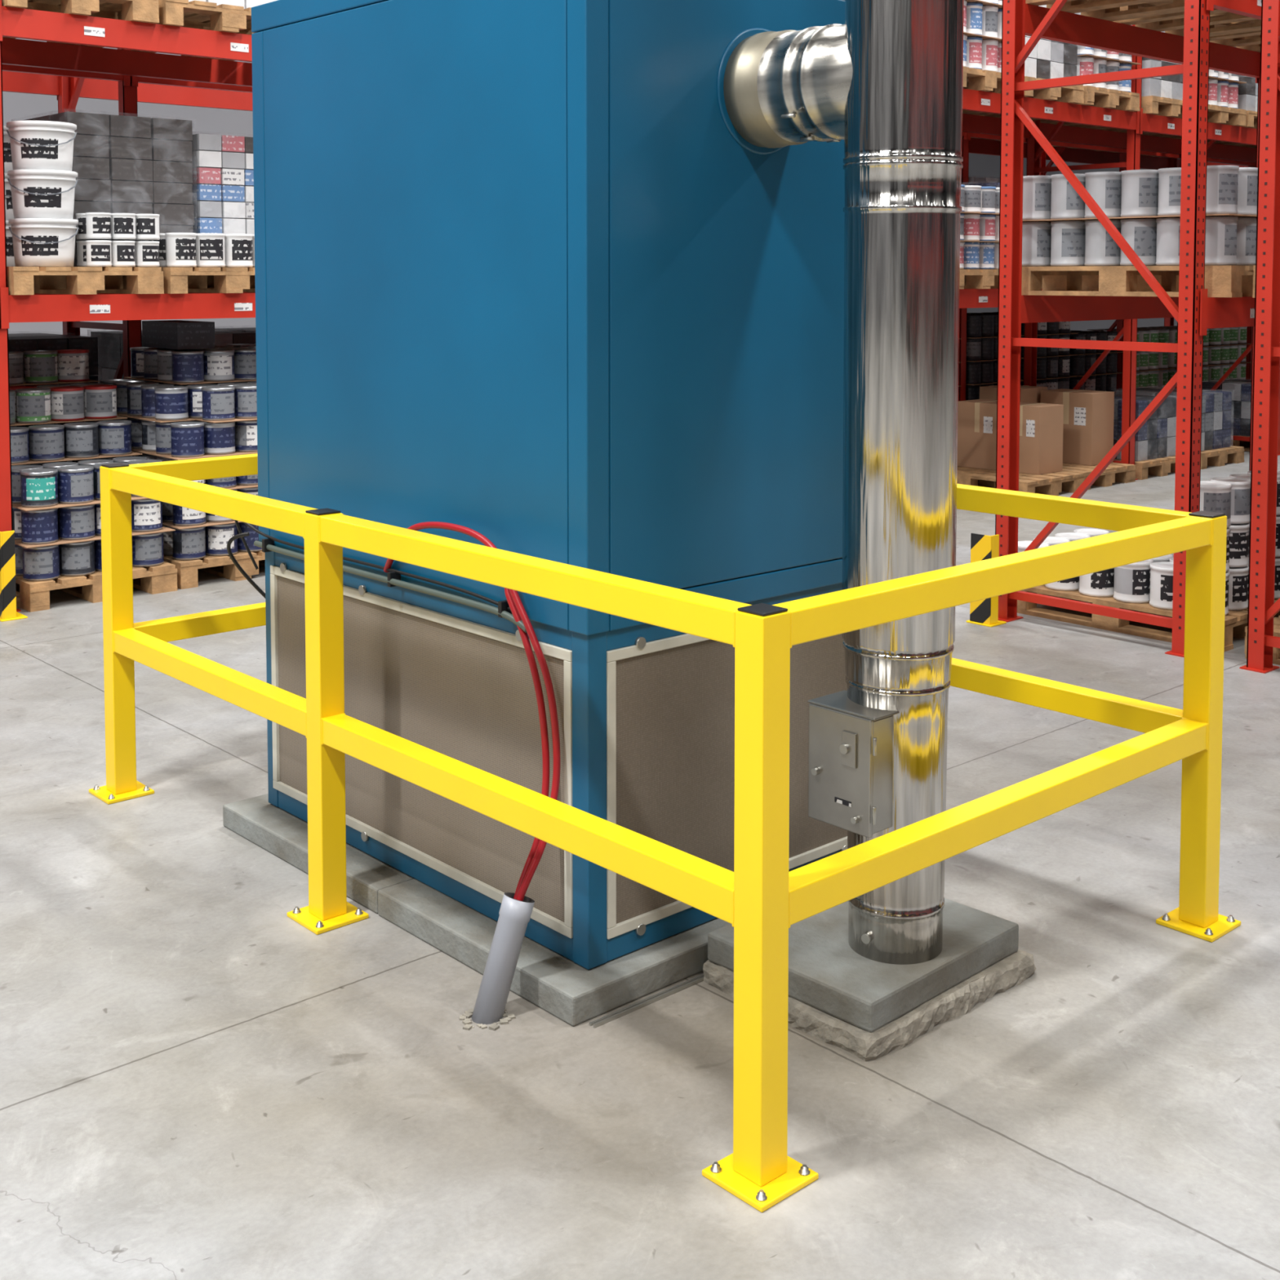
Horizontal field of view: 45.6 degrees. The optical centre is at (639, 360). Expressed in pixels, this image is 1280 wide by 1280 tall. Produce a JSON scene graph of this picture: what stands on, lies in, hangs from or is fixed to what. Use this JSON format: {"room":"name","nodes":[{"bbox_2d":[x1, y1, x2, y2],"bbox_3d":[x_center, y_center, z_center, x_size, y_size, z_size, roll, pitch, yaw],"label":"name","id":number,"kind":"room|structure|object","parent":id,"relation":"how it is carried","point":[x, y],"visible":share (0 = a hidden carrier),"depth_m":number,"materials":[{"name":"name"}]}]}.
{"room":"warehouse","nodes":[
{"label":"warehouse","id":0,"kind":"room"},
{"bbox_2d":[2,38,1026,336],"bbox_3d":[-4.713,-3.113,18.578,34.000,7.600,0.200,-3,4,-42],"label":"wall","id":1,"kind":"structure","parent":0,"point":[17,106],"depth_m":17.76,"materials":[{"name":"paint"}]},
{"bbox_2d":[0,447,1279,1279],"bbox_3d":[4.078,1.324,9.100,34.000,0.200,26.000,-3,4,-42],"label":"floor","id":2,"kind":"structure","parent":0,"point":[198,1082],"depth_m":3.36,"materials":[{"name":"concrete"}]},
{"bbox_2d":[0,530,27,622],"bbox_3d":[-3.195,1.077,7.693,0.130,0.450,0.150,-3,4,-42],"label":"protector","id":3,"kind":"object","parent":2,"relation":"on","point":[8,611],"visible":1,"depth_m":7.63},
{"bbox_2d":[15,561,177,612],"bbox_3d":[-3.242,1.183,8.535,0.800,0.144,1.204,-3,4,-42],"label":"wooden pallet","id":4,"kind":"object","parent":2,"relation":"on","point":[33,596],"visible":0.36,"depth_m":8.06,"materials":[{"name":"brown wood"}]},
{"bbox_2d":[8,349,175,581],"bbox_3d":[-3.243,0.539,8.490,0.807,1.143,1.173,-3,4,-42],"label":"cans","id":5,"kind":"object","parent":4,"relation":"on","point":[56,516],"visible":0.74,"depth_m":8.28,"materials":[{"name":"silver metal"}]},
{"bbox_2d":[1,48,253,379],"bbox_3d":[-4.539,-1.075,9.023,8.240,4.600,1.090,-3,4,-42],"label":"rack","id":6,"kind":"object","parent":2,"relation":"on","point":[68,86],"visible":0.07,"depth_m":10.12,"materials":[{"name":"metal"}]},
{"bbox_2d":[0,0,255,612],"bbox_3d":[-3.609,-1.022,8.079,5.530,4.600,1.100,-3,4,-42],"label":"rack","id":7,"kind":"object","parent":2,"relation":"on","point":[15,22],"visible":0.33,"depth_m":8.21,"materials":[{"name":"metal"}]},
{"bbox_2d":[1,0,159,45],"bbox_3d":[-3.285,-1.897,8.350,0.800,0.144,1.206,-3,4,-42],"label":"wooden pallet","id":8,"kind":"object","parent":7,"relation":"on","point":[138,11],"visible":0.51,"depth_m":8.13,"materials":[{"name":"brown wood"}]},
{"bbox_2d":[6,266,164,294],"bbox_3d":[-3.285,-0.444,8.432,0.800,0.144,1.206,-3,4,-42],"label":"wooden pallet","id":9,"kind":"object","parent":7,"relation":"on","point":[20,280],"visible":0.97,"depth_m":8.08,"materials":[{"name":"brown wood"}]},
{"bbox_2d":[3,120,79,266],"bbox_3d":[-3.370,-0.883,8.252,0.350,0.748,1.041,-3,4,-42],"label":"buckets","id":10,"kind":"object","parent":9,"relation":"on","point":[41,182],"visible":0.98,"depth_m":7.88,"materials":[{"name":"plastic"}]},
{"bbox_2d":[22,111,194,266],"bbox_3d":[-3.089,-0.965,8.776,0.754,0.853,0.794,-3,4,-42],"label":"cartons","id":11,"kind":"object","parent":9,"relation":"on","point":[122,164],"visible":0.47,"depth_m":8.50,"materials":[{"name":"grey"}]},
{"bbox_2d":[75,212,159,266],"bbox_3d":[-2.828,-0.651,8.245,0.404,0.286,0.269,-3,4,-42],"label":"cans","id":12,"kind":"object","parent":9,"relation":"on","point":[94,227],"visible":1,"depth_m":8.14,"materials":[{"name":"plastic"}]},
{"bbox_2d":[79,0,253,58],"bbox_3d":[-2.662,-1.929,8.913,0.800,0.144,1.205,-3,4,-42],"label":"wooden pallet","id":13,"kind":"object","parent":7,"relation":"on","point":[194,14],"visible":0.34,"depth_m":8.45,"materials":[{"name":"brown wood"}]},
{"bbox_2d":[188,0,277,8],"bbox_3d":[-2.648,-2.490,8.867,0.724,0.978,1.024,-3,4,-42],"label":"cartons","id":14,"kind":"object","parent":13,"relation":"on","point":[246,3],"visible":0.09,"depth_m":8.59,"materials":[{"name":"white cardboard"}]},
{"bbox_2d":[122,266,255,293],"bbox_3d":[-2.662,-0.476,8.994,0.800,0.144,1.205,-3,4,-42],"label":"wooden pallet","id":15,"kind":"object","parent":7,"relation":"on","point":[176,280],"visible":0.54,"depth_m":8.53,"materials":[{"name":"brown wood"}]},
{"bbox_2d":[151,232,254,267],"bbox_3d":[-2.413,-0.626,8.673,0.683,0.188,0.345,-3,4,-42],"label":"cans","id":16,"kind":"object","parent":15,"relation":"on","point":[175,249],"visible":0.74,"depth_m":8.48,"materials":[{"name":"plastic"}]},
{"bbox_2d":[180,133,254,234],"bbox_3d":[-2.577,-0.957,9.254,0.614,0.783,0.774,-3,4,-42],"label":"cartons","id":17,"kind":"object","parent":15,"relation":"on","point":[223,183],"visible":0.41,"depth_m":8.89,"materials":[{"name":"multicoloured cardboard"}]},
{"bbox_2d":[163,532,265,589],"bbox_3d":[-2.640,1.151,9.106,0.800,0.144,1.206,-3,4,-42],"label":"wooden pallet","id":18,"kind":"object","parent":2,"relation":"on","point":[187,570],"visible":0.25,"depth_m":8.59,"materials":[{"name":"brown wood"}]},
{"bbox_2d":[99,345,262,559],"bbox_3d":[-2.633,0.507,9.068,0.807,1.143,1.173,-3,4,-42],"label":"cans","id":19,"kind":"object","parent":18,"relation":"on","point":[197,403],"visible":0.54,"depth_m":8.69,"materials":[{"name":"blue metal"}]},
{"bbox_2d":[142,320,214,349],"bbox_3d":[-2.763,-0.156,9.094,0.233,0.156,0.489,-3,4,-42],"label":"stack","id":20,"kind":"object","parent":19,"relation":"on","point":[165,334],"visible":1,"depth_m":8.95,"materials":[{"name":"metal"}]},
{"bbox_2d":[222,793,729,1026],"bbox_3d":[-0.233,1.440,4.597,1.355,0.072,1.730,-3,4,-42],"label":"concrete plinth","id":21,"kind":"object","parent":2,"relation":"on","point":[575,994],"visible":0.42,"depth_m":3.84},
{"bbox_2d":[459,1008,515,1031],"bbox_3d":[-0.361,1.532,3.546,0.132,0.005,0.121,-3,4,-42],"label":"chips","id":22,"kind":"object","parent":2,"relation":"on","point":[468,1014],"visible":0.73,"depth_m":3.53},
{"bbox_2d":[471,892,534,1024],"bbox_3d":[-0.325,1.422,3.573,0.174,0.326,0.080,-3,4,-42],"label":"drain pipe","id":23,"kind":"object","parent":2,"relation":"on","point":[514,917],"visible":0.91,"depth_m":3.55,"materials":[{"name":"plastic"}]},
{"bbox_2d":[226,0,847,969],"bbox_3d":[-0.276,0.165,4.542,1.266,2.475,1.683,-3,4,-42],"label":"heater","id":24,"kind":"object","parent":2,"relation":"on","point":[523,281],"visible":0.71,"depth_m":3.89,"materials":[{"name":"blue"}]},
{"bbox_2d":[383,521,560,901],"bbox_3d":[-0.503,0.906,3.869,0.180,0.973,0.774,-3,4,-42],"label":"cables","id":25,"kind":"object","parent":24,"relation":"attached to","point":[440,525],"visible":0.73,"depth_m":3.65,"materials":[{"name":"red"}]},
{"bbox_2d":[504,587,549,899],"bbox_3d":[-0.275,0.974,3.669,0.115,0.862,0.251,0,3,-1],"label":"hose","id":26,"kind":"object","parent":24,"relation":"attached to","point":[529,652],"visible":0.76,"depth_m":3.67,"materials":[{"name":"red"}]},
{"bbox_2d":[588,973,704,1027],"bbox_3d":[0.059,1.524,3.663,0.460,0.009,0.020,-3,4,-42],"label":"strip","id":27,"kind":"object","parent":2,"relation":"on","point":[691,982],"visible":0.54,"depth_m":3.62,"materials":[{"name":"grey concrete"}]},
{"bbox_2d":[88,453,1240,1212],"bbox_3d":[-0.122,0.925,4.546,1.860,1.106,3.090,-3,4,-42],"label":"guardrail","id":28,"kind":"object","parent":2,"relation":"on","point":[761,899],"visible":0.83,"depth_m":3.60,"materials":[{"name":"yellow metal"}]},
{"bbox_2d":[702,949,1035,1061],"bbox_3d":[0.564,1.497,3.761,0.663,0.053,0.561,-3,4,-42],"label":"base","id":29,"kind":"object","parent":2,"relation":"on","point":[1011,971],"visible":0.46,"depth_m":3.51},
{"bbox_2d":[707,897,1018,1031],"bbox_3d":[0.554,1.437,3.760,0.614,0.072,0.522,-3,4,-42],"label":"slab","id":30,"kind":"object","parent":29,"relation":"on","point":[826,975],"visible":0.65,"depth_m":3.58,"materials":[{"name":"concrete"}]},
{"bbox_2d":[716,0,964,964],"bbox_3d":[0.494,-1.534,3.608,0.357,5.878,0.596,-3,4,-42],"label":"flue pipe","id":31,"kind":"object","parent":30,"relation":"on","point":[886,82],"visible":0.94,"depth_m":3.50,"materials":[{"name":"silver metal"}]},
{"bbox_2d":[965,533,1006,626],"bbox_3d":[1.727,1.084,7.576,0.130,0.450,0.150,-3,4,-42],"label":"protector","id":32,"kind":"object","parent":2,"relation":"on","point":[984,612],"visible":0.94,"depth_m":7.53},
{"bbox_2d":[956,466,1084,496],"bbox_3d":[2.869,0.968,12.387,0.800,0.144,1.205,-3,4,-42],"label":"wooden pallet","id":33,"kind":"object","parent":2,"relation":"on","point":[1051,483],"visible":0.44,"depth_m":12.07,"materials":[{"name":"brown wood"}]},
{"bbox_2d":[957,399,1022,470],"bbox_3d":[2.899,0.609,12.624,0.352,0.542,0.400,-3,4,-42],"label":"cardboard box","id":34,"kind":"object","parent":33,"relation":"on","point":[977,418],"visible":0.74,"depth_m":12.51,"materials":[{"name":"beige"}]},
{"bbox_2d":[1018,401,1063,475],"bbox_3d":[3.179,0.625,12.338,0.342,0.542,0.360,-3,4,-42],"label":"cardboard box","id":35,"kind":"object","parent":33,"relation":"on","point":[1041,424],"visible":0.84,"depth_m":12.18,"materials":[{"name":"beige"}]},
{"bbox_2d":[1062,462,1136,489],"bbox_3d":[3.464,0.936,12.952,0.800,0.144,1.206,-3,4,-42],"label":"wooden pallet","id":36,"kind":"object","parent":2,"relation":"on","point":[1114,472],"visible":0.29,"depth_m":12.59,"materials":[{"name":"brown wood"}]},
{"bbox_2d":[979,385,1047,403],"bbox_3d":[3.236,0.537,13.196,0.402,0.622,0.420,-3,4,-42],"label":"cardboard box","id":37,"kind":"object","parent":36,"relation":"on","point":[1028,393],"visible":0.15,"depth_m":13.08,"materials":[{"name":"beige"}]},
{"bbox_2d":[1040,388,1114,465],"bbox_3d":[3.720,0.560,12.960,0.342,0.602,0.500,-3,4,-42],"label":"cardboard box","id":38,"kind":"object","parent":36,"relation":"on","point":[1088,415],"visible":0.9,"depth_m":12.78,"materials":[{"name":"beige"}]},
{"bbox_2d":[958,131,1256,400],"bbox_3d":[4.492,-1.438,15.501,10.940,4.600,1.090,-3,4,-42],"label":"rack","id":39,"kind":"object","parent":2,"relation":"on","point":[971,144],"visible":0.07,"depth_m":15.27,"materials":[{"name":"metal"}]},
{"bbox_3d":[2.844,-0.761,14.079,0.800,0.144,1.205,-3,4,-42],"label":"wooden pallet","id":40,"kind":"object","parent":39,"relation":"on","visible":0},
{"bbox_2d":[968,177,999,183],"bbox_3d":[2.878,-1.248,14.014,0.784,0.833,1.024,-3,4,-42],"label":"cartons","id":41,"kind":"object","parent":40,"relation":"on","point":[971,180],"visible":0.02,"depth_m":13.46,"materials":[{"name":"grey cardboard"}]},
{"bbox_2d":[959,24,1279,479],"bbox_3d":[5.810,-1.407,14.941,10.940,4.600,1.090,-3,4,-42],"label":"rack","id":42,"kind":"object","parent":2,"relation":"on","point":[1137,122],"visible":0.26,"depth_m":12.89,"materials":[{"name":"metal"}]},
{"bbox_2d":[959,269,998,288],"bbox_3d":[2.174,-0.627,11.694,0.800,0.144,1.204,-3,4,-42],"label":"wooden pallet","id":43,"kind":"object","parent":42,"relation":"on","point":[975,278],"visible":0.2,"depth_m":11.24,"materials":[{"name":"brown wood"}]},
{"bbox_2d":[960,184,999,269],"bbox_3d":[2.244,-1.003,11.607,0.815,0.612,0.991,-3,4,-42],"label":"cans","id":44,"kind":"object","parent":43,"relation":"on","point":[980,213],"visible":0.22,"depth_m":11.23,"materials":[{"name":"plastic"}]},
{"bbox_2d":[962,66,1001,93],"bbox_3d":[2.174,-2.080,11.613,0.800,0.144,1.205,-3,4,-42],"label":"wooden pallet","id":45,"kind":"object","parent":42,"relation":"on","point":[978,79],"visible":0.17,"depth_m":11.16,"materials":[{"name":"brown wood"}]},
{"bbox_2d":[963,0,1002,72],"bbox_3d":[2.244,-2.515,11.523,0.815,0.732,0.991,-3,4,-42],"label":"paint can","id":46,"kind":"object","parent":45,"relation":"on","point":[982,19],"visible":0.15,"depth_m":11.20,"materials":[{"name":"plastic"}]},
{"bbox_2d":[964,275,1042,288],"bbox_3d":[2.804,-0.659,12.264,0.800,0.144,1.205,-3,4,-42],"label":"wooden pallet","id":47,"kind":"object","parent":42,"relation":"on","point":[965,276],"visible":0.03,"depth_m":11.95,"materials":[{"name":"brown wood"}]},
{"bbox_2d":[964,182,1025,266],"bbox_3d":[2.851,-1.071,12.189,0.764,0.683,1.004,-3,4,-42],"label":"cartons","id":48,"kind":"object","parent":47,"relation":"on","point":[997,184],"visible":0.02,"depth_m":11.79,"materials":[{"name":"cardboard"}]},
{"bbox_2d":[962,75,1084,114],"bbox_3d":[2.804,-2.112,12.183,0.800,0.144,1.205,-3,4,-42],"label":"wooden pallet","id":49,"kind":"object","parent":42,"relation":"on","point":[1071,94],"visible":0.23,"depth_m":11.88,"materials":[{"name":"brown wood"}]},
{"bbox_2d":[1024,4,1077,79],"bbox_3d":[2.851,-2.571,12.105,0.764,0.778,1.004,-3,4,-42],"label":"cartons","id":50,"kind":"object","parent":49,"relation":"on","point":[1049,59],"visible":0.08,"depth_m":11.77,"materials":[{"name":"white cardboard"}]},
{"bbox_2d":[972,85,1140,120],"bbox_3d":[3.434,-2.144,12.753,0.800,0.144,1.205,-3,4,-42],"label":"wooden pallet","id":51,"kind":"object","parent":42,"relation":"on","point":[1095,96],"visible":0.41,"depth_m":12.34,"materials":[{"name":"brown wood"}]},
{"bbox_2d":[1076,12,1140,92],"bbox_3d":[3.504,-2.579,12.662,0.815,0.732,0.991,-3,4,-42],"label":"bottles","id":52,"kind":"object","parent":51,"relation":"on","point":[1091,60],"visible":0.08,"depth_m":12.26,"materials":[{"name":"plastic"}]},
{"bbox_2d":[1040,95,1182,128],"bbox_3d":[4.175,-2.181,13.423,0.800,0.144,1.205,-3,4,-42],"label":"wooden pallet","id":53,"kind":"object","parent":42,"relation":"on","point":[1150,104],"visible":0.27,"depth_m":12.95,"materials":[{"name":"brown wood"}]},
{"bbox_2d":[1141,31,1182,100],"bbox_3d":[4.222,-2.640,13.345,0.764,0.778,1.004,-3,4,-42],"label":"cartons","id":54,"kind":"object","parent":53,"relation":"on","point":[1167,86],"visible":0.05,"depth_m":12.89,"materials":[{"name":"white cardboard"}]},
{"bbox_2d":[1089,104,1246,133],"bbox_3d":[4.806,-2.213,13.992,0.800,0.144,1.206,-3,4,-42],"label":"wooden pallet","id":55,"kind":"object","parent":42,"relation":"on","point":[1216,113],"visible":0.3,"depth_m":13.67,"materials":[{"name":"brown wood"}]},
{"bbox_2d":[1208,46,1246,108],"bbox_3d":[4.876,-2.648,13.901,0.815,0.732,0.991,-3,4,-42],"label":"bottles","id":56,"kind":"object","parent":55,"relation":"on","point":[1223,88],"visible":0.02,"depth_m":13.61,"materials":[{"name":"plastic"}]},
{"bbox_2d":[1140,110,1257,139],"bbox_3d":[5.436,-2.245,14.562,0.800,0.144,1.205,-3,4,-42],"label":"wooden pallet","id":57,"kind":"object","parent":42,"relation":"on","point":[1251,116],"visible":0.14,"depth_m":14.02,"materials":[{"name":"brown wood"}]},
{"bbox_2d":[1237,75,1257,111],"bbox_3d":[5.483,-2.704,14.484,0.764,0.778,1.004,-3,4,-42],"label":"cartons","id":58,"kind":"object","parent":57,"relation":"on","point":[1248,91],"visible":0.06,"depth_m":13.94,"materials":[{"name":"grey cardboard"}]},
{"bbox_2d":[1207,139,1244,145],"bbox_3d":[6.177,-2.282,15.232,0.800,0.144,1.205,-3,4,-42],"label":"wooden pallet","id":59,"kind":"object","parent":42,"relation":"on","point":[1208,140],"visible":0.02,"depth_m":15.73,"materials":[{"name":"brown wood"}]},
{"bbox_2d":[1233,144,1256,148],"bbox_3d":[6.808,-2.314,15.801,0.800,0.144,1.205,-3,4,-42],"label":"wooden pallet","id":60,"kind":"object","parent":42,"relation":"on","point":[1241,145],"visible":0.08,"depth_m":16.08,"materials":[{"name":"brown wood"}]},
{"bbox_2d":[995,0,1261,657],"bbox_3d":[4.173,-1.075,9.010,5.540,4.600,1.080,-3,4,-42],"label":"rack","id":61,"kind":"object","parent":2,"relation":"on","point":[1194,312],"visible":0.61,"depth_m":7.40,"materials":[{"name":"metal"}]},
{"bbox_2d":[1025,0,1184,21],"bbox_3d":[2.563,-1.849,7.494,0.800,0.144,1.205,-3,4,-42],"label":"wooden pallet","id":62,"kind":"object","parent":61,"relation":"on","point":[1107,10],"visible":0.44,"depth_m":7.80,"materials":[{"name":"brown wood"}]},
{"bbox_2d":[1021,265,1253,297],"bbox_3d":[2.563,-0.396,7.576,0.800,0.144,1.205,-3,4,-42],"label":"wooden pallet","id":63,"kind":"object","parent":61,"relation":"on","point":[1220,281],"visible":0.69,"depth_m":7.35,"materials":[{"name":"brown wood"}]},
{"bbox_2d":[1022,164,1257,266],"bbox_3d":[2.562,-0.698,7.572,0.815,0.455,1.185,-3,4,-42],"label":"cans","id":64,"kind":"object","parent":63,"relation":"on","point":[1060,228],"visible":0.73,"depth_m":7.24,"materials":[{"name":"white metal"}]},
{"bbox_2d":[1112,0,1261,36],"bbox_3d":[3.216,-1.882,8.084,0.800,0.144,1.205,-3,4,-42],"label":"wooden pallet","id":65,"kind":"object","parent":61,"relation":"on","point":[1172,23],"visible":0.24,"depth_m":8.29,"materials":[{"name":"brown wood"}]},
{"bbox_2d":[1209,13,1261,52],"bbox_3d":[3.845,-1.914,8.654,0.800,0.144,1.205,-3,4,-42],"label":"wooden pallet","id":66,"kind":"object","parent":61,"relation":"on","point":[1251,41],"visible":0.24,"depth_m":8.90,"materials":[{"name":"brown wood"}]},
{"bbox_2d":[1113,455,1175,479],"bbox_3d":[4.147,0.900,13.596,0.800,0.144,1.205,-3,4,-42],"label":"wooden pallet","id":67,"kind":"object","parent":2,"relation":"on","point":[1162,466],"visible":0.23,"depth_m":13.11,"materials":[{"name":"brown wood"}]},
{"bbox_2d":[1113,393,1176,461],"bbox_3d":[4.217,0.569,13.493,0.674,0.524,0.844,-3,4,-42],"label":"cartons","id":68,"kind":"object","parent":67,"relation":"on","point":[1156,438],"visible":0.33,"depth_m":13.17,"materials":[{"name":"grey cardboard"}]},
{"bbox_2d":[1017,584,1279,652],"bbox_3d":[2.572,1.230,7.702,0.800,0.144,1.205,-3,4,-42],"label":"wooden pallet","id":69,"kind":"object","parent":2,"relation":"on","point":[1236,621],"visible":0.18,"depth_m":7.42,"materials":[{"name":"brown wood"}]},
{"bbox_2d":[1017,471,1279,615],"bbox_3d":[2.562,0.850,7.697,0.774,0.612,1.162,-3,4,-42],"label":"cans","id":70,"kind":"object","parent":69,"relation":"on","point":[1149,580],"visible":0.45,"depth_m":7.26,"materials":[{"name":"plastic"}]},
{"bbox_2d":[1200,445,1244,469],"bbox_3d":[4.903,0.862,14.280,0.800,0.144,1.206,-3,4,-42],"label":"wooden pallet","id":71,"kind":"object","parent":2,"relation":"on","point":[1232,454],"visible":0.34,"depth_m":13.85,"materials":[{"name":"brown wood"}]},
{"bbox_2d":[1115,386,1231,450],"bbox_3d":[4.959,0.532,14.163,0.674,0.524,0.844,-3,4,-42],"label":"cartons","id":72,"kind":"object","parent":71,"relation":"on","point":[1215,405],"visible":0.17,"depth_m":13.92,"materials":[{"name":"grey cardboard"}]},
{"bbox_2d":[1230,434,1249,451],"bbox_3d":[6.141,0.799,15.399,0.800,0.144,1.205,-3,4,-42],"label":"wooden pallet","id":73,"kind":"object","parent":2,"relation":"on","point":[1233,442],"visible":0.11,"depth_m":15.12,"materials":[{"name":"brown wood"}]},
{"bbox_2d":[1202,378,1251,435],"bbox_3d":[6.200,0.469,15.285,0.724,0.524,0.844,-3,4,-42],"label":"cartons","id":74,"kind":"object","parent":73,"relation":"on","point":[1240,389],"visible":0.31,"depth_m":15.08,"materials":[{"name":"grey cardboard"}]},
{"bbox_2d":[1239,0,1279,673],"bbox_3d":[5.058,-1.020,8.033,5.540,4.600,1.080,-3,4,-42],"label":"rack","id":75,"kind":"object","parent":2,"relation":"on","point":[1262,608],"visible":1,"depth_m":6.62,"materials":[{"name":"metal"}]},
{"bbox_2d":[1252,265,1255,297],"bbox_3d":[3.435,-0.342,6.614,0.800,0.144,1.206,-3,4,-42],"label":"wooden pallet","id":76,"kind":"object","parent":75,"relation":"on","point":[1254,266],"visible":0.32,"depth_m":6.79,"materials":[{"name":"brown wood"}]},
{"bbox_2d":[1244,615,1279,665],"bbox_3d":[3.436,1.286,6.705,0.800,0.144,1.206,-3,4,-42],"label":"wooden pallet","id":77,"kind":"object","parent":2,"relation":"on","point":[1276,651],"visible":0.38,"depth_m":6.80,"materials":[{"name":"brown wood"}]},
{"bbox_3d":[-2.024,1.120,9.662,0.800,0.144,1.206,-3,4,-42],"label":"wooden pallet","id":78,"kind":"object","parent":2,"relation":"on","visible":0},
{"bbox_2d":[226,343,256,347],"bbox_3d":[-2.018,0.476,9.624,0.807,1.143,1.173,-3,4,-42],"label":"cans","id":79,"kind":"object","parent":78,"relation":"on","point":[248,345],"visible":0.02,"depth_m":9.68,"materials":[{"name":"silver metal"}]},
{"bbox_3d":[-4.019,1.119,9.690,0.800,0.144,1.206,-3,4,-42],"label":"wooden pallet","id":80,"kind":"object","parent":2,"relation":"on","visible":0},
{"bbox_2d":[8,333,98,462],"bbox_3d":[-3.976,0.442,9.604,0.784,1.214,0.994,-3,4,-42],"label":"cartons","id":81,"kind":"object","parent":80,"relation":"on","point":[19,342],"visible":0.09,"depth_m":9.37,"materials":[{"name":"cardboard"}]},
{"bbox_3d":[-3.204,1.078,10.427,0.800,0.144,1.205,-3,4,-42],"label":"wooden pallet","id":82,"kind":"object","parent":2,"relation":"on","visible":0},
{"bbox_2d":[90,330,256,382],"bbox_3d":[-3.160,0.400,10.341,0.784,1.214,0.994,-3,4,-42],"label":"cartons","id":83,"kind":"object","parent":82,"relation":"on","point":[110,344],"visible":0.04,"depth_m":10.17,"materials":[{"name":"cardboard"}]},
{"bbox_3d":[-2.537,1.044,11.030,0.800,0.144,1.205,-3,4,-42],"label":"wooden pallet","id":84,"kind":"object","parent":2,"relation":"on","visible":0},
{"bbox_2d":[214,327,255,332],"bbox_3d":[-2.493,0.366,10.944,0.784,1.214,0.994,-3,4,-42],"label":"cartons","id":85,"kind":"object","parent":84,"relation":"on","point":[245,329],"visible":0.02,"depth_m":10.84,"materials":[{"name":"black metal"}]},
{"bbox_3d":[3.187,1.199,8.258,0.800,0.144,1.206,-3,4,-42],"label":"wooden pallet","id":86,"kind":"object","parent":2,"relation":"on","visible":0},
{"bbox_2d":[1100,528,1116,533],"bbox_3d":[3.178,1.025,8.266,0.773,0.198,1.160,-3,4,-42],"label":"cans","id":87,"kind":"object","parent":86,"relation":"on","point":[1109,531],"visible":0.02,"depth_m":8.35,"materials":[{"name":"plastic"}]},
{"bbox_3d":[2.844,0.868,14.170,0.800,0.144,1.205,-3,4,-42],"label":"wooden pallet","id":88,"kind":"object","parent":2,"relation":"on","visible":0},
{"bbox_2d":[965,312,1024,400],"bbox_3d":[3.045,0.190,13.922,0.815,1.233,0.603,-3,4,-42],"label":"cans","id":89,"kind":"object","parent":88,"relation":"on","point":[981,327],"visible":0.25,"depth_m":13.54,"materials":[{"name":"metal"}]},
{"bbox_3d":[3.475,0.836,14.740,0.800,0.144,1.205,-3,4,-42],"label":"wooden pallet","id":90,"kind":"object","parent":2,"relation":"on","visible":0},
{"bbox_2d":[983,311,1078,390],"bbox_3d":[3.675,0.158,14.491,0.815,1.233,0.603,-3,4,-42],"label":"cans","id":91,"kind":"object","parent":90,"relation":"on","point":[1053,364],"visible":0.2,"depth_m":14.33,"materials":[{"name":"metal"}]},
{"bbox_3d":[4.105,0.804,15.309,0.800,0.144,1.205,-3,4,-42],"label":"wooden pallet","id":92,"kind":"object","parent":2,"relation":"on","visible":0},
{"bbox_2d":[1069,330,1123,393],"bbox_3d":[4.306,0.230,15.067,0.815,1.026,0.603,-3,4,-42],"label":"cans","id":93,"kind":"object","parent":92,"relation":"on","point":[1104,378],"visible":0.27,"depth_m":14.80,"materials":[{"name":"metal"}]},
{"bbox_3d":[4.846,0.767,15.979,0.800,0.144,1.205,-3,4,-42],"label":"wooden pallet","id":94,"kind":"object","parent":2,"relation":"on","visible":0},
{"bbox_2d":[1086,328,1175,388],"bbox_3d":[5.047,0.192,15.737,0.815,1.026,0.603,-3,4,-42],"label":"cans","id":95,"kind":"object","parent":94,"relation":"on","point":[1152,367],"visible":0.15,"depth_m":15.57,"materials":[{"name":"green metal"}]},
{"bbox_3d":[5.477,0.735,16.549,0.800,0.144,1.206,-3,4,-42],"label":"wooden pallet","id":96,"kind":"object","parent":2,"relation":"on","visible":0},
{"bbox_2d":[1137,326,1215,388],"bbox_3d":[5.677,0.160,16.306,0.815,1.026,0.603,-3,4,-42],"label":"cans","id":97,"kind":"object","parent":96,"relation":"on","point":[1172,330],"visible":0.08,"depth_m":16.19,"materials":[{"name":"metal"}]},
{"bbox_3d":[6.107,0.703,17.118,0.800,0.144,1.206,-3,4,-42],"label":"wooden pallet","id":98,"kind":"object","parent":2,"relation":"on","visible":0},
{"bbox_2d":[1169,325,1250,381],"bbox_3d":[6.307,0.128,16.876,0.815,1.026,0.603,-3,4,-42],"label":"cans","id":99,"kind":"object","parent":98,"relation":"on","point":[1229,344],"visible":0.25,"depth_m":16.58,"materials":[{"name":"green metal"}]},
{"bbox_2d":[1045,158,1243,330],"bbox_3d":[16.756,-3.212,20.339,0.200,7.600,26.000,-3,4,-42],"label":"wall","id":100,"kind":"structure","parent":0,"point":[1141,322],"depth_m":29.14,"materials":[{"name":"paint"}]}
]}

